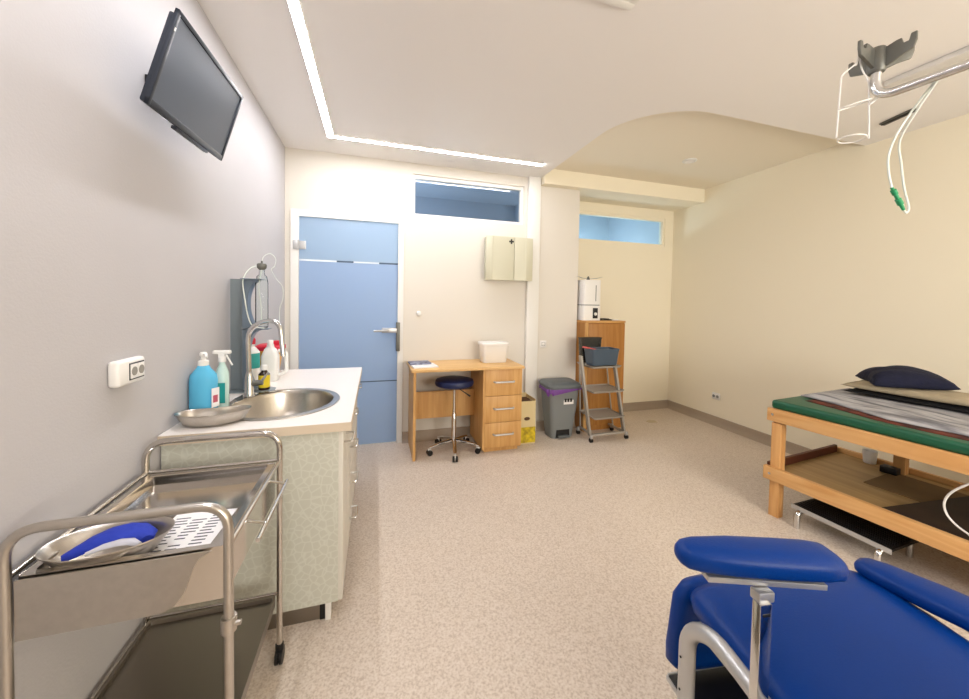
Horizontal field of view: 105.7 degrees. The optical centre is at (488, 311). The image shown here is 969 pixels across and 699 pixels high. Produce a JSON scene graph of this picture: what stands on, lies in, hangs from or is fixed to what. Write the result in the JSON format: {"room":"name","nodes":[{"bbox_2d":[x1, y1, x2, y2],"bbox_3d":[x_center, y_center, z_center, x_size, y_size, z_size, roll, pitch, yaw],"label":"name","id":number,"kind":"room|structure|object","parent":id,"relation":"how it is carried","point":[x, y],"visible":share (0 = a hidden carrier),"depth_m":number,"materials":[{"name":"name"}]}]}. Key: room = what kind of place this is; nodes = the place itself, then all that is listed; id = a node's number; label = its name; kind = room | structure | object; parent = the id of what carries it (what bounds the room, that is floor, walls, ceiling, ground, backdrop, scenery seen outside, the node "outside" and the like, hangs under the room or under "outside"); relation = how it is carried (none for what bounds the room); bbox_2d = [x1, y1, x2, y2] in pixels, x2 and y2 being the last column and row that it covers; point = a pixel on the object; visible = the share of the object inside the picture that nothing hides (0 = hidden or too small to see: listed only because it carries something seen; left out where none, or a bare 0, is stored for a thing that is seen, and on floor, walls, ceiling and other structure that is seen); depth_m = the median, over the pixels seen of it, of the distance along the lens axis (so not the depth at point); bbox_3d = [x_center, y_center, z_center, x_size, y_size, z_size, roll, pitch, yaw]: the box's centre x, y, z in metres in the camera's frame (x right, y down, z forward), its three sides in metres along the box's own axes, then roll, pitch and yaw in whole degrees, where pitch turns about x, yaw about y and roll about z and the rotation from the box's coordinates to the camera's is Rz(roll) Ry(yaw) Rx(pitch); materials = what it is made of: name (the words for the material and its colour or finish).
{"room":"examination room","nodes":[
{"label":"examination room","id":0,"kind":"room"},
{"bbox_2d":[0,0,284,698],"bbox_3d":[-0.951,-0.084,0.366,0.120,2.800,6.063,0,2,-17],"label":"wall","id":1,"kind":"structure","parent":0,"point":[121,237],"depth_m":1.03,"materials":[{"name":"white paint"}]},
{"bbox_2d":[108,356,144,387],"bbox_3d":[-1.106,0.182,1.128,0.034,0.078,0.132,0,2,-17],"label":"double socket","id":2,"kind":"object","parent":1,"relation":"attached to","point":[122,372],"visible":1,"depth_m":1.10,"materials":[{"name":"white plastic"}]},
{"bbox_2d":[130,363,137,378],"bbox_3d":[-1.091,0.182,1.133,0.002,0.044,0.033,0,2,-17],"label":"outlet","id":3,"kind":"object","parent":2,"relation":"attached to","point":[133,366],"depth_m":1.13,"materials":[{"name":"grey plastic"}]},
{"bbox_2d":[138,361,144,376],"bbox_3d":[-1.102,0.181,1.166,0.002,0.044,0.033,0,2,-17],"label":"outlet","id":4,"kind":"object","parent":2,"relation":"attached to","point":[141,364],"depth_m":1.17,"materials":[{"name":"grey plastic"}]},
{"bbox_2d":[140,8,242,160],"bbox_3d":[-1.064,-0.759,1.295,0.196,0.304,0.548,0,2,-17],"label":"monitor","id":5,"kind":"object","parent":1,"relation":"attached to","point":[185,84],"visible":1,"depth_m":1.22,"materials":[{"name":"grey plastic"}]},
{"bbox_2d":[285,147,527,431],"bbox_3d":[-0.631,-0.172,3.545,2.354,2.800,0.130,0,2,-17],"label":"wall","id":6,"kind":"structure","parent":0,"point":[444,259],"depth_m":3.50,"materials":[{"name":"beige paint"}]},
{"bbox_2d":[290,208,403,444],"bbox_3d":[-1.252,0.174,3.312,0.943,2.100,0.215,0,2,-17],"label":"door","id":7,"kind":"structure","parent":6,"relation":"in","point":[347,269],"depth_m":3.30,"materials":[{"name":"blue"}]},
{"bbox_2d":[402,426,471,443],"bbox_3d":[-0.220,1.186,3.627,1.230,0.095,0.045,0,2,-17],"label":"baseboard","id":8,"kind":"structure","parent":6,"relation":"attached to","point":[431,434],"depth_m":3.54,"materials":[{"name":"plastic"}]},
{"bbox_2d":[413,174,523,224],"bbox_3d":[-0.183,-1.087,3.635,1.115,0.390,0.060,0,2,-17],"label":"window","id":9,"kind":"structure","parent":6,"relation":"in","point":[519,190],"depth_m":3.62,"materials":[{"name":"white"}]},
{"bbox_2d":[484,235,532,280],"bbox_3d":[0.200,-0.523,3.657,0.489,0.424,0.118,0,2,-17],"label":"upper cabinet","id":10,"kind":"object","parent":6,"relation":"attached to","point":[506,258],"visible":0.96,"depth_m":3.60,"materials":[{"name":"beige metal"}]},
{"bbox_2d":[524,176,540,430],"bbox_3d":[0.452,-0.066,3.789,0.130,2.612,0.045,0,2,-17],"label":"trim","id":11,"kind":"structure","parent":6,"relation":"attached to","point":[534,183],"depth_m":3.76,"materials":[{"name":"white paint"}]},
{"bbox_2d":[415,196,514,221],"bbox_3d":[-0.034,-0.196,4.715,4.622,2.800,1.757,0,2,-17],"label":"wall","id":12,"kind":"structure","parent":0,"point":[423,205],"depth_m":5.38,"materials":[{"name":"blue paint"}]},
{"bbox_2d":[415,180,517,205],"bbox_3d":[0.049,-1.645,4.689,4.502,0.100,1.757,0,2,-17],"label":"ceiling","id":13,"kind":"structure","parent":0,"point":[422,188],"depth_m":5.01,"materials":[{"name":"blue paint"}]},
{"bbox_2d":[536,186,579,420],"bbox_3d":[0.670,-0.165,4.098,0.458,2.800,0.470,0,2,-17],"label":"wall pillar","id":14,"kind":"structure","parent":0,"point":[560,207],"depth_m":3.87,"materials":[{"name":"beige paint"}]},
{"bbox_2d":[540,341,545,347],"bbox_3d":[0.574,0.337,3.832,0.072,0.072,0.015,0,2,-17],"label":"light switch","id":15,"kind":"object","parent":14,"relation":"attached to","point":[542,343],"visible":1,"depth_m":3.83,"materials":[{"name":"white plastic"}]},
{"bbox_2d":[536,418,575,431],"bbox_3d":[0.721,1.195,3.891,0.460,0.095,0.045,0,2,-17],"label":"baseboard","id":16,"kind":"structure","parent":14,"relation":"attached to","point":[539,424],"depth_m":3.85,"materials":[{"name":"plastic"}]},
{"bbox_2d":[515,205,608,240],"bbox_3d":[1.184,-0.208,5.849,1.629,2.800,0.099,0,2,-17],"label":"wall","id":17,"kind":"structure","parent":0,"point":[590,227],"depth_m":5.91,"materials":[{"name":"blue paint"}]},
{"bbox_2d":[197,0,968,177],"bbox_3d":[1.255,-1.309,0.921,4.402,0.070,5.913,0,2,-17],"label":"ceiling","id":18,"kind":"structure","parent":0,"point":[538,81],"depth_m":1.99,"materials":[{"name":"white paint"}]},
{"bbox_2d":[287,0,543,165],"bbox_3d":[0.154,-1.301,1.393,1.830,0.010,3.660,0,2,-17],"label":"recessed light","id":19,"kind":"object","parent":18,"relation":"in","point":[295,8],"visible":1,"depth_m":2.32,"materials":[{"name":"white"}]},
{"bbox_2d":[596,0,638,9],"bbox_3d":[0.520,-1.295,1.410,0.270,0.011,0.270,0,2,-17],"label":"ceiling vent","id":20,"kind":"object","parent":18,"relation":"in","point":[625,4],"visible":1,"depth_m":1.54,"materials":[{"name":"white"}]},
{"bbox_2d":[541,169,704,211],"bbox_3d":[1.479,-1.366,4.204,2.048,0.152,0.460,0,2,-17],"label":"ceiling beam","id":21,"kind":"structure","parent":18,"relation":"attached to","point":[593,188],"depth_m":4.06,"materials":[{"name":"beige paint"}]},
{"bbox_2d":[879,109,915,125],"bbox_3d":[2.708,-1.283,2.428,0.044,0.017,0.200,1,2,1],"label":"ceiling vent","id":22,"kind":"object","parent":18,"relation":"in","point":[907,112],"visible":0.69,"depth_m":2.42,"materials":[{"name":"grey metal"}]},
{"bbox_2d":[848,30,968,97],"bbox_3d":[1.361,-0.928,0.486,0.163,0.657,1.413,0,2,-20],"label":"hanger","id":23,"kind":"object","parent":18,"relation":"attached to","point":[876,60],"visible":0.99,"depth_m":1.06,"materials":[{"name":"silver metal"}]},
{"bbox_2d":[835,54,877,143],"bbox_3d":[1.110,-0.641,1.105,0.128,0.247,0.064,0,2,-17],"label":"wire holder","id":24,"kind":"object","parent":23,"relation":"hanging from","point":[869,99],"visible":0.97,"depth_m":1.10,"materials":[{"name":"white metal"}]},
{"bbox_2d":[887,80,938,213],"bbox_3d":[1.240,-0.464,1.064,0.110,0.338,0.093,0,2,-29],"label":"tubing","id":25,"kind":"object","parent":23,"relation":"hanging from","point":[898,200],"visible":1,"depth_m":1.08,"materials":[{"name":"white plastic"}]},
{"bbox_2d":[884,46,968,87],"bbox_3d":[2.665,-1.228,0.753,0.096,0.029,2.760,0,2,-17],"label":"rail","id":26,"kind":"object","parent":18,"relation":"attached to","point":[960,55],"visible":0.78,"depth_m":1.89,"materials":[{"name":"white plastic"}]},
{"bbox_2d":[245,408,968,698],"bbox_3d":[0.946,1.347,1.854,4.602,0.080,7.900,0,2,-17],"label":"floor","id":27,"kind":"structure","parent":0,"point":[546,568],"depth_m":1.91,"materials":[{"name":"plastic"}]},
{"bbox_2d":[0,431,288,698],"bbox_3d":[-0.859,0.865,1.057,0.464,0.868,0.540,0,2,-17],"label":"trolley","id":28,"kind":"object","parent":27,"relation":"on","point":[210,651],"visible":1,"depth_m":0.99,"materials":[{"name":"metal"}]},
{"bbox_2d":[18,462,274,607],"bbox_3d":[-0.874,0.610,1.043,0.371,0.128,0.465,0,2,-17],"label":"tray","id":29,"kind":"object","parent":28,"relation":"on","point":[172,578],"depth_m":0.86,"materials":[{"name":"silver metal"}]},
{"bbox_2d":[94,596,274,698],"bbox_3d":[-0.882,1.052,1.056,0.375,0.032,0.465,0,2,-17],"label":"shelf","id":30,"kind":"object","parent":28,"relation":"attached to","point":[179,654],"depth_m":1.12,"materials":[{"name":"silver metal"}]},
{"bbox_2d":[149,508,236,552],"bbox_3d":[-0.783,0.579,0.958,0.150,0.001,0.210,1,2,-14],"label":"printed sheet","id":31,"kind":"object","parent":28,"relation":"on","point":[198,528],"visible":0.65,"depth_m":0.97,"materials":[{"name":"white paper"}]},
{"bbox_3d":[-0.907,0.578,0.893,0.150,0.001,0.207,0,2,-17],"label":"printed sheet","id":32,"kind":"object","parent":28,"relation":"in","visible":0},
{"bbox_2d":[35,516,174,566],"bbox_3d":[-0.892,0.554,0.868,0.239,0.048,0.153,0,2,-17],"label":"basin","id":33,"kind":"object","parent":32,"relation":"on","point":[164,524],"visible":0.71,"depth_m":0.86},
{"bbox_2d":[61,522,157,560],"bbox_3d":[-0.892,0.542,0.873,0.159,0.037,0.100,0,2,-17],"label":"mask","id":34,"kind":"object","parent":33,"relation":"in","point":[131,534],"visible":0.96,"depth_m":0.86,"materials":[{"name":"blue fabric"}]},
{"bbox_2d":[161,383,362,629],"bbox_3d":[-1.057,0.865,2.027,0.656,0.803,1.235,0,2,-17],"label":"base cabinet","id":35,"kind":"object","parent":27,"relation":"on","point":[320,469],"visible":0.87,"depth_m":1.48,"materials":[{"name":"laminate"}]},
{"bbox_2d":[157,367,361,445],"bbox_3d":[-1.055,0.444,2.010,0.650,0.036,1.262,0,2,-17],"label":"countertop","id":36,"kind":"structure","parent":35,"relation":"on","point":[345,382],"depth_m":1.55,"materials":[{"name":"white laminate"}]},
{"bbox_2d":[189,352,218,409],"bbox_3d":[-1.191,0.304,1.543,0.109,0.268,0.084,0,2,-17],"label":"bottle","id":37,"kind":"object","parent":36,"relation":"on","point":[203,381],"visible":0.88,"depth_m":1.52,"materials":[{"name":"blue plastic"}]},
{"bbox_2d":[213,394,217,402],"bbox_3d":[-1.142,0.364,1.539,0.001,0.030,0.020,1,2,13],"label":"print","id":38,"kind":"object","parent":37,"relation":"attached to","point":[215,396],"depth_m":1.54,"materials":[{"name":"red"}]},
{"bbox_2d":[174,405,250,426],"bbox_3d":[-1.078,0.413,1.441,0.250,0.046,0.120,0,2,-26],"label":"dish","id":39,"kind":"object","parent":36,"relation":"on","point":[204,417],"visible":1,"depth_m":1.44,"materials":[{"name":"metal"}]},
{"bbox_2d":[212,350,232,406],"bbox_3d":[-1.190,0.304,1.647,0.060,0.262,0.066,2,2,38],"label":"spray bottle","id":40,"kind":"object","parent":36,"relation":"on","point":[222,371],"visible":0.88,"depth_m":1.63,"materials":[{"name":"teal plastic"}]},
{"bbox_2d":[229,278,275,393],"bbox_3d":[-1.258,0.126,1.952,0.218,0.597,0.140,0,2,-17],"label":"stand","id":41,"kind":"object","parent":36,"relation":"on","point":[240,324],"visible":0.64,"depth_m":1.96,"materials":[{"name":"grey metal"}]},
{"bbox_2d":[243,328,271,329],"bbox_3d":[-1.226,0.091,1.956,0.115,0.004,0.070,0,2,-17],"label":"shelf","id":42,"kind":"object","parent":41,"relation":"attached to","point":[244,328],"depth_m":1.94,"materials":[{"name":"grey metal"}]},
{"bbox_2d":[242,253,283,328],"bbox_3d":[-1.193,-0.112,1.954,0.186,0.400,0.065,0,2,-24],"label":"cable","id":43,"kind":"object","parent":41,"relation":"on","point":[261,266],"visible":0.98,"depth_m":1.94,"materials":[{"name":"white plastic"}]},
{"bbox_2d":[258,365,269,389],"bbox_3d":[-1.206,0.352,1.978,0.055,0.131,0.055,0,2,-17],"label":"medicine bottle","id":44,"kind":"object","parent":41,"relation":"on","point":[264,368],"visible":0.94,"depth_m":1.96,"materials":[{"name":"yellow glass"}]},
{"bbox_2d":[251,338,259,379],"bbox_3d":[-1.342,0.281,2.089,0.077,0.275,0.077,0,2,-17],"label":"bottle","id":45,"kind":"object","parent":36,"relation":"on","point":[255,353],"visible":0.45,"depth_m":2.07,"materials":[{"name":"white plastic"}]},
{"bbox_2d":[243,319,285,397],"bbox_3d":[-1.119,0.229,1.840,0.199,0.390,0.053,1,2,-8],"label":"mixer tap","id":46,"kind":"object","parent":36,"relation":"on","point":[249,392],"visible":1,"depth_m":1.83,"materials":[{"name":"silver metal"}]},
{"bbox_2d":[255,340,285,367],"bbox_3d":[-1.406,0.297,2.374,0.156,0.225,0.156,0,2,-17],"label":"sharps container","id":47,"kind":"object","parent":36,"relation":"on","point":[260,347],"visible":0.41,"depth_m":2.32,"materials":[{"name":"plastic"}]},
{"bbox_2d":[261,340,288,380],"bbox_3d":[-1.292,0.293,2.231,0.143,0.245,0.080,0,2,-17],"label":"bottle","id":48,"kind":"object","parent":36,"relation":"on","point":[270,356],"visible":0.8,"depth_m":2.20,"materials":[{"name":"white plastic"}]},
{"bbox_2d":[229,388,339,420],"bbox_3d":[-0.980,0.510,1.764,0.498,0.163,0.555,0,2,-17],"label":"sink","id":49,"kind":"object","parent":36,"relation":"in","point":[294,402],"visible":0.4,"depth_m":1.94,"materials":[{"name":"metal"}]},
{"bbox_2d":[426,375,480,461],"bbox_3d":[-0.309,0.915,3.255,0.477,0.655,0.474,0,2,-17],"label":"stool","id":50,"kind":"object","parent":27,"relation":"on","point":[453,382],"visible":1,"depth_m":3.22,"materials":[{"name":"silver metal"}]},
{"bbox_2d":[407,358,524,461],"bbox_3d":[-0.222,0.858,3.377,1.000,0.765,0.483,0,2,-17],"label":"desk","id":51,"kind":"object","parent":27,"relation":"on","point":[494,404],"visible":0.98,"depth_m":3.29,"materials":[{"name":"brown wood"}]},
{"bbox_2d":[410,363,438,368],"bbox_3d":[-0.558,0.469,3.193,0.210,0.010,0.180,0,2,-24],"label":"paper sheets","id":52,"kind":"object","parent":51,"relation":"on","point":[432,365],"visible":0.93,"depth_m":3.14,"materials":[{"name":"white paper"}]},
{"bbox_2d":[407,360,430,364],"bbox_3d":[-0.612,0.453,3.270,0.185,0.012,0.140,0,2,-23],"label":"booklet","id":53,"kind":"object","parent":52,"relation":"on","point":[423,361],"visible":1,"depth_m":3.24,"materials":[{"name":"white paper"}]},
{"bbox_2d":[478,341,508,362],"bbox_3d":[0.049,0.381,3.513,0.276,0.189,0.206,0,2,-17],"label":"storage box","id":54,"kind":"object","parent":51,"relation":"on","point":[490,351],"visible":1,"depth_m":3.43,"materials":[{"name":"white plastic"}]},
{"bbox_2d":[521,392,535,443],"bbox_3d":[0.339,1.030,3.576,0.164,0.430,0.234,0,2,-17],"label":"carton","id":55,"kind":"object","parent":27,"relation":"on","point":[528,409],"visible":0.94,"depth_m":3.47,"materials":[{"name":"beige cardboard"}]},
{"bbox_2d":[521,426,535,442],"bbox_3d":[0.339,1.159,3.571,0.164,0.148,0.212,0,2,-17],"label":"print","id":56,"kind":"object","parent":55,"relation":"attached to","point":[527,432],"depth_m":3.47},
{"bbox_2d":[539,377,580,438],"bbox_3d":[0.716,0.966,3.701,0.368,0.564,0.278,0,2,-17],"label":"pedal bin","id":57,"kind":"object","parent":27,"relation":"on","point":[558,410],"visible":0.99,"depth_m":3.61,"materials":[{"name":"grey plastic"}]},
{"bbox_2d":[539,384,581,396],"bbox_3d":[0.717,0.785,3.692,0.375,0.074,0.283,0,2,-17],"label":"liner","id":58,"kind":"object","parent":57,"relation":"in","point":[548,392],"visible":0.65,"depth_m":3.55,"materials":[{"name":"purple plastic"}]},
{"bbox_2d":[574,320,625,431],"bbox_3d":[1.157,0.666,4.103,0.486,1.155,0.482,0,2,-17],"label":"base cabinet","id":59,"kind":"object","parent":27,"relation":"on","point":[612,332],"visible":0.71,"depth_m":3.88,"materials":[{"name":"brown wood"}]},
{"bbox_2d":[577,276,600,319],"bbox_3d":[1.077,-0.147,3.958,0.319,0.474,0.177,0,2,-17],"label":"humidifier","id":60,"kind":"object","parent":59,"relation":"on","point":[588,296],"visible":0.98,"depth_m":3.90,"materials":[{"name":"white plastic"}]},
{"bbox_2d":[576,355,628,442],"bbox_3d":[1.101,0.836,3.664,0.557,0.840,0.301,0,2,-17],"label":"step ladder","id":61,"kind":"object","parent":27,"relation":"on","point":[598,413],"visible":0.91,"depth_m":3.62,"materials":[{"name":"grey metal"}]},
{"bbox_2d":[578,337,601,362],"bbox_3d":[1.031,0.385,3.721,0.248,0.250,0.076,0,2,-17],"label":"box","id":62,"kind":"object","parent":61,"relation":"on","point":[583,341],"visible":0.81,"depth_m":3.69,"materials":[{"name":"grey plastic"}]},
{"bbox_2d":[577,362,621,368],"bbox_3d":[1.097,0.526,3.646,0.335,0.020,0.290,0,2,-17],"label":"shelf","id":63,"kind":"object","parent":61,"relation":"attached to","point":[587,365],"depth_m":3.54,"materials":[{"name":"grey metal"}]},
{"bbox_2d":[584,347,619,365],"bbox_3d":[1.112,0.436,3.608,0.302,0.157,0.183,0,2,-17],"label":"plastic box","id":64,"kind":"object","parent":61,"relation":"on","point":[601,356],"visible":0.93,"depth_m":3.54,"materials":[{"name":"blue"}]},
{"bbox_2d":[579,408,624,419],"bbox_3d":[1.134,1.021,3.675,0.350,0.020,0.290,0,2,-17],"label":"shelf","id":65,"kind":"object","parent":61,"relation":"attached to","point":[598,413],"depth_m":3.66,"materials":[{"name":"grey metal"}]},
{"bbox_2d":[581,384,623,393],"bbox_3d":[1.121,0.766,3.662,0.355,0.020,0.290,0,2,-17],"label":"shelf","id":66,"kind":"object","parent":61,"relation":"attached to","point":[593,388],"depth_m":3.63,"materials":[{"name":"grey metal"}]},
{"bbox_2d":[665,535,968,698],"bbox_3d":[0.901,0.835,0.552,0.916,1.000,1.262,1,2,-9],"label":"chair","id":67,"kind":"object","parent":27,"relation":"on","point":[763,617],"visible":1,"depth_m":0.84,"materials":[{"name":"blue leather"}]},
{"bbox_2d":[791,498,918,561],"bbox_3d":[2.083,1.256,2.112,0.341,0.126,0.454,0,2,-20],"label":"footstool","id":68,"kind":"object","parent":27,"relation":"on","point":[883,539],"visible":0.76,"depth_m":2.04,"materials":[{"name":"black rubber"}]},
{"bbox_2d":[763,396,968,561],"bbox_3d":[2.577,0.970,1.620,0.872,0.745,2.020,0,2,-23],"label":"couch","id":69,"kind":"object","parent":27,"relation":"on","point":[833,475],"visible":0.68,"depth_m":2.09,"materials":[{"name":"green wood"}]},
{"bbox_2d":[862,448,877,464],"bbox_3d":[2.603,0.988,2.506,0.076,0.084,0.076,0,2,-17],"label":"plastic tub","id":70,"kind":"object","parent":69,"relation":"on","point":[870,456],"visible":1,"depth_m":2.49,"materials":[{"name":"white plastic"}]},
{"bbox_2d":[806,399,968,440],"bbox_3d":[2.600,0.594,1.607,0.723,0.007,1.800,0,2,-23],"label":"sheet","id":71,"kind":"object","parent":69,"relation":"on","point":[831,405],"visible":0.18,"depth_m":1.94,"materials":[{"name":"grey fabric"}]},
{"bbox_2d":[801,388,968,435],"bbox_3d":[2.604,0.572,1.673,0.702,0.032,1.820,0,2,-23],"label":"blanket","id":72,"kind":"object","parent":71,"relation":"on","point":[946,420],"visible":0.89,"depth_m":2.04,"materials":[{"name":"grey fabric"}]},
{"bbox_2d":[844,388,968,412],"bbox_3d":[2.613,0.520,2.198,0.280,0.050,0.680,0,2,-25],"label":"pillow","id":73,"kind":"object","parent":72,"relation":"on","point":[954,407],"visible":0.52,"depth_m":2.16,"materials":[{"name":"black fabric"}]},
{"bbox_2d":[842,380,968,405],"bbox_3d":[2.584,0.475,2.217,0.300,0.068,0.600,0,2,-26],"label":"pillow","id":74,"kind":"object","parent":73,"relation":"on","point":[944,396],"visible":0.71,"depth_m":2.12,"materials":[{"name":"beige fabric"}]},
{"bbox_2d":[855,365,960,389],"bbox_3d":[2.562,0.398,2.269,0.349,0.126,0.330,2,2,31],"label":"pillow","id":75,"kind":"object","parent":74,"relation":"on","point":[895,376],"visible":1,"depth_m":2.18,"materials":[{"name":"blue fabric"}]},
{"bbox_2d":[863,473,968,501],"bbox_3d":[2.549,1.041,2.026,0.360,0.004,0.580,0,2,-23],"label":"cardboard sheet","id":76,"kind":"object","parent":69,"relation":"on","point":[914,489],"visible":0.67,"depth_m":2.15,"materials":[{"name":"brown cardboard"}]},
{"bbox_2d":[879,464,900,475],"bbox_3d":[2.572,1.012,2.352,0.060,0.044,0.080,0,2,-23],"label":"box","id":77,"kind":"object","parent":76,"relation":"on","point":[885,468],"visible":1,"depth_m":2.34,"materials":[{"name":"black plastic"}]},
{"bbox_2d":[882,496,968,539],"bbox_3d":[2.661,1.055,1.432,0.785,0.006,1.400,0,2,-23],"label":"mat","id":78,"kind":"object","parent":69,"relation":"on","point":[931,513],"visible":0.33,"depth_m":1.88,"materials":[{"name":"black rubber"}]},
{"bbox_2d":[943,483,968,535],"bbox_3d":[2.153,0.870,1.655,0.023,0.303,0.137,0,2,-25],"label":"power cable","id":79,"kind":"object","parent":69,"relation":"hanging from","point":[966,484],"visible":1,"depth_m":1.69,"materials":[{"name":"white plastic"}]},
{"bbox_2d":[578,201,673,402],"bbox_3d":[1.595,-0.163,4.575,1.590,2.800,0.100,0,2,-17],"label":"wall","id":80,"kind":"structure","parent":0,"point":[636,280],"depth_m":4.62,"materials":[{"name":"beige paint"}]},
{"bbox_2d":[579,211,664,246],"bbox_3d":[1.550,-1.015,4.521,1.460,0.355,0.060,0,2,-17],"label":"window","id":81,"kind":"structure","parent":80,"relation":"in","point":[661,221],"depth_m":4.56,"materials":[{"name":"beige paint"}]},
{"bbox_2d":[623,400,667,411],"bbox_3d":[1.592,1.191,4.546,1.590,0.095,0.045,0,2,-17],"label":"baseboard","id":82,"kind":"structure","parent":80,"relation":"attached to","point":[660,404],"depth_m":4.68,"materials":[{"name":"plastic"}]},
{"bbox_2d":[554,111,844,188],"bbox_3d":[1.256,-1.381,0.919,4.402,0.065,5.913,0,2,-17],"label":"ceiling","id":83,"kind":"structure","parent":0,"point":[652,148],"depth_m":3.18,"materials":[{"name":"beige paint"}]},
{"bbox_2d":[682,158,696,163],"bbox_3d":[1.879,-1.405,3.426,0.124,0.011,0.124,0,2,-17],"label":"recessed light","id":84,"kind":"object","parent":83,"relation":"in","point":[689,160],"visible":1,"depth_m":3.42,"materials":[{"name":"white"}]},
{"bbox_2d":[608,113,968,483],"bbox_3d":[3.104,-0.075,2.518,0.150,2.800,7.800,0,2,-17],"label":"wall","id":85,"kind":"structure","parent":0,"point":[806,274],"depth_m":3.16,"materials":[{"name":"beige paint"}]},
{"bbox_2d":[712,392,719,399],"bbox_3d":[2.551,0.946,4.114,0.014,0.075,0.095,0,2,-17],"label":"wall socket","id":86,"kind":"object","parent":85,"relation":"attached to","point":[716,396],"visible":1,"depth_m":4.11,"materials":[{"name":"white plastic"}]},
{"bbox_2d":[667,400,811,454],"bbox_3d":[3.241,1.301,1.803,0.045,0.095,6.260,0,2,-17],"label":"baseboard","id":87,"kind":"structure","parent":85,"relation":"attached to","point":[791,448],"depth_m":3.91,"materials":[{"name":"plastic"}]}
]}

